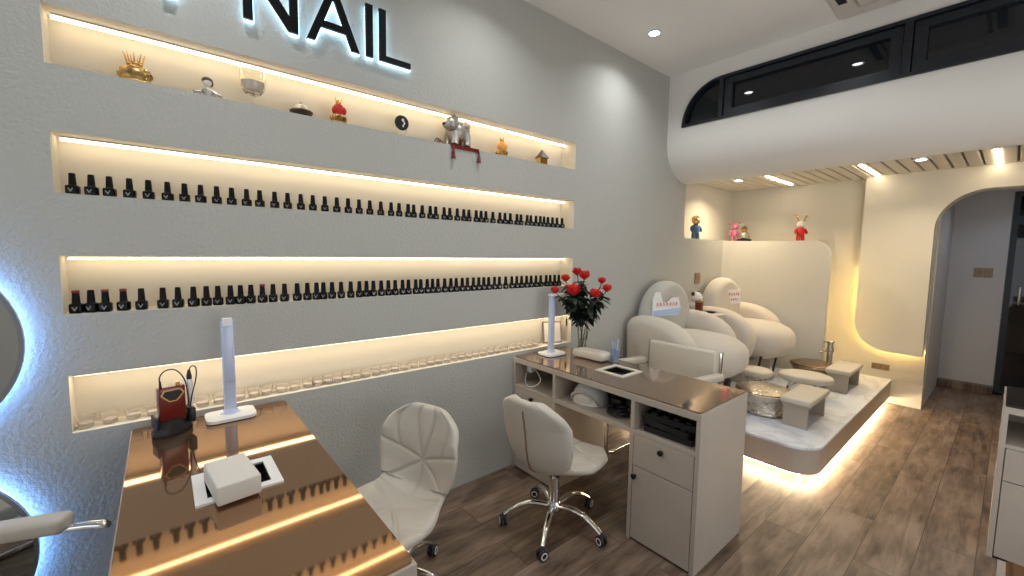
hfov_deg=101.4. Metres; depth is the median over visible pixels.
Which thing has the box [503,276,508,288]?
bottle
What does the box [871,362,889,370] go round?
wall socket
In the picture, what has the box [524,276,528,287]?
bottle
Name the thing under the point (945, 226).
wall
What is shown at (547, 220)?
bottle
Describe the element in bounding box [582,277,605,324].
rose
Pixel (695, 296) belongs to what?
plush toy
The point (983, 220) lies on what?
wall
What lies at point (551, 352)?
desk lamp
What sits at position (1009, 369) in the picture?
door
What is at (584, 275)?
rose
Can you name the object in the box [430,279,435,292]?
bottle
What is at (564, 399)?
shelf
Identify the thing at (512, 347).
glass jar
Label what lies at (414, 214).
bottle
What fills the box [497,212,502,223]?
bottle
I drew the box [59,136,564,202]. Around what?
led strip
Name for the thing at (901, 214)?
arch panel
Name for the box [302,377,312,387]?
glass jar
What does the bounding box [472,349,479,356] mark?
glass jar
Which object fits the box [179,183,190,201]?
bottle
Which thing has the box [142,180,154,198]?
bottle
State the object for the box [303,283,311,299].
bottle
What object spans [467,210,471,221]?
bottle
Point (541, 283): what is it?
bottle
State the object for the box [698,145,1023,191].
ceiling
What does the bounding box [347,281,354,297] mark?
bottle
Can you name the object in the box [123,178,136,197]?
bottle
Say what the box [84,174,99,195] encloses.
bottle
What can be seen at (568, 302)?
rose
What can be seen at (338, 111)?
figurine
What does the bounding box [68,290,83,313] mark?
bottle
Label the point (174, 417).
machine
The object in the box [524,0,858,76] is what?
ceiling
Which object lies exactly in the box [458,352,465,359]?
glass jar
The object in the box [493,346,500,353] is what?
glass jar
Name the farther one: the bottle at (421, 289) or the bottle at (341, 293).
the bottle at (421, 289)
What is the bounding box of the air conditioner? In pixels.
[828,0,901,19]
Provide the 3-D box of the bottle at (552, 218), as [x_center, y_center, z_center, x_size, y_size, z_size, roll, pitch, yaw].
[0.289,-0.467,2.990,0.033,0.073,0.030,-1,5,-20]
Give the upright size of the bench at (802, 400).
0.208 m
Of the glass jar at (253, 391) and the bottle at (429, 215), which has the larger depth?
the bottle at (429, 215)
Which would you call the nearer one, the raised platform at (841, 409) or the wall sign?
the wall sign
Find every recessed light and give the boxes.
[647,29,660,36]
[913,158,929,160]
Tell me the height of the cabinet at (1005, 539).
0.761 m
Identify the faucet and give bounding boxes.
[723,378,731,386]
[819,340,834,362]
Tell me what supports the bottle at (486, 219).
in the wall at (512, 65)
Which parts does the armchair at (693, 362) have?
leg frame, arm frame, backrest, arm frame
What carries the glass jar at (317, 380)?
in the wall at (512, 65)
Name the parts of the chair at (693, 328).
armrest, backrest, armrest, seat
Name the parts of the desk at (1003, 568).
glass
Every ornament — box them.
[116,50,152,83]
[395,115,408,135]
[535,150,548,164]
[736,226,750,240]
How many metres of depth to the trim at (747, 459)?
2.86 m
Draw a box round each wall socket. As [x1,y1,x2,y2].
[694,273,699,282]
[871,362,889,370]
[973,268,982,276]
[983,268,993,276]
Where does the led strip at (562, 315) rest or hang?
attached to the wall at (512, 65)
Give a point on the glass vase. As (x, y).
(582, 331)
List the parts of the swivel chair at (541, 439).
leg, leg, leg, leg, leg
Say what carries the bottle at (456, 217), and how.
in the wall at (512, 65)
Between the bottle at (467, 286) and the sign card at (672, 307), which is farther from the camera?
the sign card at (672, 307)
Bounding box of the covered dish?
[289,102,312,115]
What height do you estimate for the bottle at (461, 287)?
0.082 m
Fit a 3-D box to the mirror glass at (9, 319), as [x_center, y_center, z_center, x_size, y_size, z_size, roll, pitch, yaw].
[-1.857,0.189,1.155,0.656,0.656,0.004,-3,6,-40]
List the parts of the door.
handle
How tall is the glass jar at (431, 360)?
0.042 m
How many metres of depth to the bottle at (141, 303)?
1.60 m
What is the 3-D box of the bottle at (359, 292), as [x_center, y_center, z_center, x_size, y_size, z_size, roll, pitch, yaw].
[-0.780,0.006,2.142,0.035,0.082,0.031,-1,5,-20]
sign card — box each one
[652,292,680,315]
[728,289,740,303]
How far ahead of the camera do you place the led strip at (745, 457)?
2.82 m
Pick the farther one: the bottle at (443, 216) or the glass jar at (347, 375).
the bottle at (443, 216)
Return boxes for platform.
[723,366,891,450]
[744,382,890,474]
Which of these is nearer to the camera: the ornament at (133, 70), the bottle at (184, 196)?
the ornament at (133, 70)
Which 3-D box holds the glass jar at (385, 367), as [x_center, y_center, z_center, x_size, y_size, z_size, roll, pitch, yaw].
[-0.692,0.442,2.280,0.052,0.042,0.052,-3,6,-40]
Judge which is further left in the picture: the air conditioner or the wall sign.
the wall sign
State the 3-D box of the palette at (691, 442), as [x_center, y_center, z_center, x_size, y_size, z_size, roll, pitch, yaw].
[0.841,0.696,2.094,0.280,0.032,0.250,-4,7,-43]
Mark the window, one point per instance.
(968, 31)
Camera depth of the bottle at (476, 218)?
2.55 m
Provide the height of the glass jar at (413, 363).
0.042 m
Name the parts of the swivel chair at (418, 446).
leg, leg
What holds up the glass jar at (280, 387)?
in the wall at (512, 65)
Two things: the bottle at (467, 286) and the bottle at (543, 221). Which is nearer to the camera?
the bottle at (467, 286)
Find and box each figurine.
[193,77,222,97]
[330,98,346,123]
[495,137,507,155]
[690,215,701,238]
[729,222,740,240]
[794,215,808,240]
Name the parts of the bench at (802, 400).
leg, leg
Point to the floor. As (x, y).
(909, 493)
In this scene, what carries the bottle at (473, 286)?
in the wall at (512, 65)
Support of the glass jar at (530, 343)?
in the wall at (512, 65)
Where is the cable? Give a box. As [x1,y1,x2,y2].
[525,366,540,386]
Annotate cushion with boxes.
[203,453,261,506]
[780,384,829,407]
[825,360,862,375]
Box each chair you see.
[357,402,458,575]
[499,394,607,561]
[626,281,748,384]
[702,277,795,381]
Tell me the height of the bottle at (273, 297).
0.082 m
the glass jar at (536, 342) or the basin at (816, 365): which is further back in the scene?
the basin at (816, 365)
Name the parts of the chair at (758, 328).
backrest, armrest, leg, armrest, seat, leg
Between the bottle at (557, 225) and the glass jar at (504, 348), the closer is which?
the glass jar at (504, 348)
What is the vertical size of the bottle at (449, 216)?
0.073 m
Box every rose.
[551,286,591,340]
[561,274,574,319]
[566,283,589,330]
[572,268,588,313]
[572,270,591,331]
[575,288,601,325]
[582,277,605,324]
[586,283,611,326]
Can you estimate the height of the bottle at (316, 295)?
0.082 m
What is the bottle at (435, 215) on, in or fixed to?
in the wall at (512, 65)
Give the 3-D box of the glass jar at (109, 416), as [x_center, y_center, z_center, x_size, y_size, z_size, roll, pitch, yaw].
[-1.522,0.489,1.586,0.052,0.042,0.052,-3,6,-40]
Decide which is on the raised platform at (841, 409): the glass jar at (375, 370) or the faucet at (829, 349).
the faucet at (829, 349)
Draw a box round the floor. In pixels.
[411,385,1009,575]
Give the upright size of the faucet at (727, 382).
0.240 m
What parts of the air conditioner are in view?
grille panel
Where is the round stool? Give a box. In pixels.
[778,369,833,389]
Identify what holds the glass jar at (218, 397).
in the wall at (512, 65)
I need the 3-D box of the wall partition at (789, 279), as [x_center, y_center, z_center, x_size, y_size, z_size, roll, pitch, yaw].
[2.851,0.165,4.712,0.750,1.375,1.165,-3,6,-40]
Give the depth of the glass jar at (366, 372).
2.19 m
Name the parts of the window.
pane, pane, sash, sash, pane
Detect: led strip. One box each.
[50,13,566,146]
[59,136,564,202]
[67,256,564,259]
[73,315,566,376]
[745,457,799,474]
[765,176,792,184]
[859,165,879,176]
[994,148,1001,164]
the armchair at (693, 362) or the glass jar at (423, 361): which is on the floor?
the armchair at (693, 362)
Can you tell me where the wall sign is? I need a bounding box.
[175,0,410,71]
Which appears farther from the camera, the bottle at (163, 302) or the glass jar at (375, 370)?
the glass jar at (375, 370)
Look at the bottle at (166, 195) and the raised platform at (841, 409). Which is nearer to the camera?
the bottle at (166, 195)
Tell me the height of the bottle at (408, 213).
0.073 m
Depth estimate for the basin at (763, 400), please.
3.16 m
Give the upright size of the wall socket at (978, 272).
0.100 m
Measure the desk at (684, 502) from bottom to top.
0.767 m
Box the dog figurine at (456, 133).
[442,113,470,147]
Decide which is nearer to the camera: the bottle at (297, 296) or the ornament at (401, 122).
the bottle at (297, 296)
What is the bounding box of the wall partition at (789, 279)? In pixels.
[721,240,831,368]
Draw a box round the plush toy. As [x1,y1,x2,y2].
[689,291,703,309]
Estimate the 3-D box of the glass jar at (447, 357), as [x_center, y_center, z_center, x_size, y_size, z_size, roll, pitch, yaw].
[-0.390,0.426,2.524,0.052,0.042,0.052,-3,6,-40]
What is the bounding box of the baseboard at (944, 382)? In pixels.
[936,377,991,394]
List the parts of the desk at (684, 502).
door, drawer, cable coil, glass, knob, door, drawer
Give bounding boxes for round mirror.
[0,291,24,402]
[0,490,39,575]
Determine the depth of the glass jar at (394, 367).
2.30 m
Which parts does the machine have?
gold trim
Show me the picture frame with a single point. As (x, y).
(558, 332)
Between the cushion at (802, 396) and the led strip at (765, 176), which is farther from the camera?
the led strip at (765, 176)
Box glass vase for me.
[577,319,588,347]
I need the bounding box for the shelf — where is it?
[555,392,630,431]
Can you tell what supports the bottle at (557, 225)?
in the wall at (512, 65)
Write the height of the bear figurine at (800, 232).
0.274 m
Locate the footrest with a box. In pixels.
[741,365,772,381]
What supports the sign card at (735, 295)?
attached to the chair at (758, 328)
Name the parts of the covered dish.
lid, dish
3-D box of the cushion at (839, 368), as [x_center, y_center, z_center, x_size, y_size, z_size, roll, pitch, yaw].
[3.083,0.740,3.887,0.470,0.040,0.190,-3,6,-40]
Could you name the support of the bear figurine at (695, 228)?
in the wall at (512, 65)
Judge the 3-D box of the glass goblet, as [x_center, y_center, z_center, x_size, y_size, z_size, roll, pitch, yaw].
[-1.116,-0.857,1.806,0.100,0.160,0.100,-3,6,-40]
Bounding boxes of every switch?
[975,269,981,274]
[985,270,991,275]
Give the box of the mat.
[449,144,480,163]
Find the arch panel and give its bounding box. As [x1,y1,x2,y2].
[854,160,1023,357]
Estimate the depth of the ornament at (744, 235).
4.92 m
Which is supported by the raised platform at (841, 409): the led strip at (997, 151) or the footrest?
the footrest
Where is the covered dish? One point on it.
(300, 108)
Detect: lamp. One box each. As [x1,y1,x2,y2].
[205,317,256,424]
[538,293,568,356]
[571,383,608,406]
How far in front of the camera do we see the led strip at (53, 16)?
1.85 m
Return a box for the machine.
[151,365,196,439]
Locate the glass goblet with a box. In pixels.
[239,65,265,104]
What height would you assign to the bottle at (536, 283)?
0.082 m
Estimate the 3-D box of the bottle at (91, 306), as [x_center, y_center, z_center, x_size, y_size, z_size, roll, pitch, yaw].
[-1.529,0.048,1.523,0.035,0.082,0.031,0,5,-11]
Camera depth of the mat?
2.43 m
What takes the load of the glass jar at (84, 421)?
in the wall at (512, 65)
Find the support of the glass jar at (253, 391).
in the wall at (512, 65)
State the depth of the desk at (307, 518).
1.09 m
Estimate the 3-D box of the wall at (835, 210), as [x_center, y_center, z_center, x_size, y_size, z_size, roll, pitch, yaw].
[3.991,0.012,3.968,0.100,2.320,3.940,-3,6,-40]
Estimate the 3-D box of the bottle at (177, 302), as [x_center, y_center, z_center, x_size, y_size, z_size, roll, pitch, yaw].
[-1.336,0.037,1.677,0.035,0.082,0.031,-1,5,-20]
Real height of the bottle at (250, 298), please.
0.082 m
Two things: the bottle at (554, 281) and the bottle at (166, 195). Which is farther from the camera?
the bottle at (554, 281)
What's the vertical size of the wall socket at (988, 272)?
0.100 m
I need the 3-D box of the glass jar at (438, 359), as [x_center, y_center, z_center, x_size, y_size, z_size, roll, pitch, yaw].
[-0.435,0.428,2.492,0.052,0.042,0.052,-3,6,-40]
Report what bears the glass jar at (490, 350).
in the wall at (512, 65)
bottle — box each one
[65,173,80,193]
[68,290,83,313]
[83,290,98,312]
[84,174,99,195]
[98,289,112,311]
[102,176,116,196]
[116,288,130,310]
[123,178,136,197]
[135,288,148,309]
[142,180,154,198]
[157,287,169,308]
[161,182,173,200]
[172,287,184,307]
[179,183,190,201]
[187,286,199,306]
[195,185,206,202]
[201,286,211,305]
[212,186,221,203]
[213,286,223,304]
[225,285,235,304]
[227,187,236,204]
[235,285,245,303]
[242,189,251,205]
[246,285,255,303]
[255,190,264,206]
[257,284,267,302]
[269,284,277,301]
[270,192,279,207]
[280,284,289,301]
[283,193,291,208]
[293,283,301,300]
[297,194,304,209]
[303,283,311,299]
[309,195,316,210]
[312,282,320,299]
[320,282,327,298]
[321,196,328,211]
[328,282,335,298]
[333,197,340,211]
[337,282,344,297]
[344,198,351,212]
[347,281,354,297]
[356,199,362,213]
[356,281,362,296]
[363,281,369,296]
[366,200,373,214]
[370,281,376,295]
[377,201,383,215]
[378,280,384,295]
[385,280,391,295]
[388,202,393,215]
[392,280,398,294]
[396,203,401,216]
[399,280,405,294]
[405,204,411,216]
[406,279,411,293]
[412,204,416,217]
[412,279,418,293]
[418,279,423,293]
[419,205,424,217]
[424,279,430,292]
[427,206,432,218]
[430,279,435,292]
[433,206,438,218]
[436,279,440,292]
[441,207,446,219]
[441,278,447,291]
[447,208,452,219]
[448,278,453,291]
[454,208,459,220]
[454,278,458,291]
[459,278,464,290]
[461,209,466,220]
[465,278,470,290]
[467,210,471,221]
[470,277,476,290]
[473,210,478,221]
[476,277,481,289]
[479,211,483,222]
[482,277,486,289]
[484,211,488,222]
[486,277,491,289]
[490,212,495,222]
[491,277,496,289]
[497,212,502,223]
[497,277,501,288]
[503,213,507,223]
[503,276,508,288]
[508,213,512,224]
[509,276,514,288]
[514,214,519,224]
[514,276,519,287]
[519,214,523,224]
[520,276,523,287]
[524,215,529,225]
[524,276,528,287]
[529,215,533,225]
[529,276,533,286]
[533,275,538,286]
[534,216,538,225]
[539,216,542,226]
[539,275,543,286]
[542,216,546,226]
[543,275,548,286]
[546,217,550,226]
[548,275,552,285]
[550,217,554,227]
[552,275,556,285]
[555,218,559,227]
[557,275,560,285]
[559,218,564,227]
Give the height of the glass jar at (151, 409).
0.042 m
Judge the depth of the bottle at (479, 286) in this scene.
2.61 m
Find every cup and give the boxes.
[611,339,619,362]
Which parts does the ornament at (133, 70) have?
crown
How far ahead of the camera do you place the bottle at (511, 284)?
2.78 m
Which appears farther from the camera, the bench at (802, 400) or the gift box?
the gift box
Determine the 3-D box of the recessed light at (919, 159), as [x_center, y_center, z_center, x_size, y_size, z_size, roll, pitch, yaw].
[3.287,-1.030,3.367,0.096,0.008,0.096,-3,6,-40]
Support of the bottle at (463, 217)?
in the wall at (512, 65)
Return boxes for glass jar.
[76,413,94,428]
[100,409,118,423]
[124,405,141,419]
[145,402,156,415]
[195,394,209,407]
[212,392,223,403]
[236,389,245,400]
[247,386,259,397]
[260,384,272,395]
[275,381,286,392]
[289,379,300,389]
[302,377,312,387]
[312,375,323,385]
[322,374,333,384]
[332,372,342,382]
[341,371,351,380]
[352,369,361,378]
[361,368,370,377]
[371,366,380,375]
[380,364,389,373]
[390,363,398,371]
[400,361,408,370]
[409,359,417,368]
[419,358,427,366]
[427,357,434,365]
[434,355,442,363]
[443,354,451,362]
[450,353,458,360]
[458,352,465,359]
[465,351,472,358]
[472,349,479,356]
[479,348,486,355]
[487,347,494,354]
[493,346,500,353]
[501,345,508,351]
[509,343,515,350]
[514,342,521,349]
[520,342,527,348]
[527,341,533,347]
[532,340,538,346]
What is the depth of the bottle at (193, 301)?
1.70 m
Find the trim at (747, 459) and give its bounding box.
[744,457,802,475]
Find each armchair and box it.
[0,511,111,543]
[604,339,724,453]
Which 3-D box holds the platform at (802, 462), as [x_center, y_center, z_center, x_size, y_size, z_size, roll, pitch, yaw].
[2.382,1.012,3.933,2.497,0.165,1.396,-3,6,-40]
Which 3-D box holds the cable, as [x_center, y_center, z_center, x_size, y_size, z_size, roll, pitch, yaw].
[0.130,0.581,2.752,0.072,0.126,0.191,0,5,-12]
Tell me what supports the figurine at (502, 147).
on the wall at (512, 65)
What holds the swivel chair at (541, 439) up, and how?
on the floor
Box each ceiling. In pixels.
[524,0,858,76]
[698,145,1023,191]
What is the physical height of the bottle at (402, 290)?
0.082 m
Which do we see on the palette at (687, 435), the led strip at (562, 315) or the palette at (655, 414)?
the palette at (655, 414)
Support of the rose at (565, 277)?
in the glass vase
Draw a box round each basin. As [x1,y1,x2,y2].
[735,381,789,417]
[789,358,832,374]
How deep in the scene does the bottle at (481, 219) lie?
2.58 m
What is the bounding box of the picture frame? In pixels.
[542,321,561,343]
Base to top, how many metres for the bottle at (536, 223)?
0.073 m
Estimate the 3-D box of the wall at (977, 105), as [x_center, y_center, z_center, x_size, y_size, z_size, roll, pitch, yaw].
[2.731,-1.312,2.559,0.440,0.900,3.600,-3,6,-40]
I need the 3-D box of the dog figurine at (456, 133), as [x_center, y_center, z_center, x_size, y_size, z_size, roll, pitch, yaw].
[-0.330,-0.917,2.470,0.217,0.188,0.128,-3,6,-40]
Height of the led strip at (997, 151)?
0.014 m
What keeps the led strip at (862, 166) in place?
attached to the ceiling at (1010, 154)
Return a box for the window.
[681,0,1023,127]
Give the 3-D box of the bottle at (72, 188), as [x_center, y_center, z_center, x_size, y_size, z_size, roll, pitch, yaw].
[-1.538,-0.365,1.467,0.033,0.073,0.030,-1,5,-19]
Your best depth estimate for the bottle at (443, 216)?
2.41 m
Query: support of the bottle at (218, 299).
in the wall at (512, 65)
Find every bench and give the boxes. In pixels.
[780,384,829,430]
[825,360,862,393]
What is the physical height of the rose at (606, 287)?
0.477 m
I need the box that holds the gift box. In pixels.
[695,301,703,310]
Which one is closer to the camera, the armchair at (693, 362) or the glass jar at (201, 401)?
the glass jar at (201, 401)
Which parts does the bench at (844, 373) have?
leg, leg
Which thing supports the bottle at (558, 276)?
in the wall at (512, 65)
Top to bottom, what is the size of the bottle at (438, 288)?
0.082 m
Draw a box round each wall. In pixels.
[0,0,722,575]
[667,0,1023,183]
[684,183,732,240]
[730,178,1023,408]
[922,203,955,406]
[938,188,1023,395]
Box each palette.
[643,416,695,439]
[644,424,695,446]
[645,407,696,432]
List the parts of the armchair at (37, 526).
arm frame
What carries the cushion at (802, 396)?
on the bench at (802, 400)
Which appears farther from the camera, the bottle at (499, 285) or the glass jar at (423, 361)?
the bottle at (499, 285)
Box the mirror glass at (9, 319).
[0,301,18,395]
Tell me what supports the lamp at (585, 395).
on the desk at (684, 502)
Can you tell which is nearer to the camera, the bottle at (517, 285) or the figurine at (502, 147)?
the figurine at (502, 147)
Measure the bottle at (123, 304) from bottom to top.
0.083 m
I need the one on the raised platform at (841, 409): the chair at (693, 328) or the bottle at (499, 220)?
the chair at (693, 328)
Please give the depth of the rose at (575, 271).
2.94 m
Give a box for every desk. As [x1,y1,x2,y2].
[108,401,416,575]
[512,346,747,575]
[996,560,1023,575]
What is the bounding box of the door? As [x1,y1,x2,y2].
[993,191,1023,393]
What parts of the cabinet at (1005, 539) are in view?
door, drawer, glass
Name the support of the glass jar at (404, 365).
in the wall at (512, 65)
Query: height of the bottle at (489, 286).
0.082 m
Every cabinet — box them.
[703,311,725,320]
[986,386,1023,566]
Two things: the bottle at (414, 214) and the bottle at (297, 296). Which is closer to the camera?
the bottle at (297, 296)
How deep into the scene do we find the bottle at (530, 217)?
2.85 m
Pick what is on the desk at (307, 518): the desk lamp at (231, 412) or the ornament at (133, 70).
the desk lamp at (231, 412)
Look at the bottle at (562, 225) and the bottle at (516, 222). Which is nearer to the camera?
the bottle at (516, 222)
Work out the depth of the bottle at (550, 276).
3.02 m
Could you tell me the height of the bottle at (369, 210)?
0.073 m
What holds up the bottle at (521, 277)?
in the wall at (512, 65)
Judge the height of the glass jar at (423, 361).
0.042 m
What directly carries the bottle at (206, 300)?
in the wall at (512, 65)
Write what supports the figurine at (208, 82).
in the wall at (512, 65)

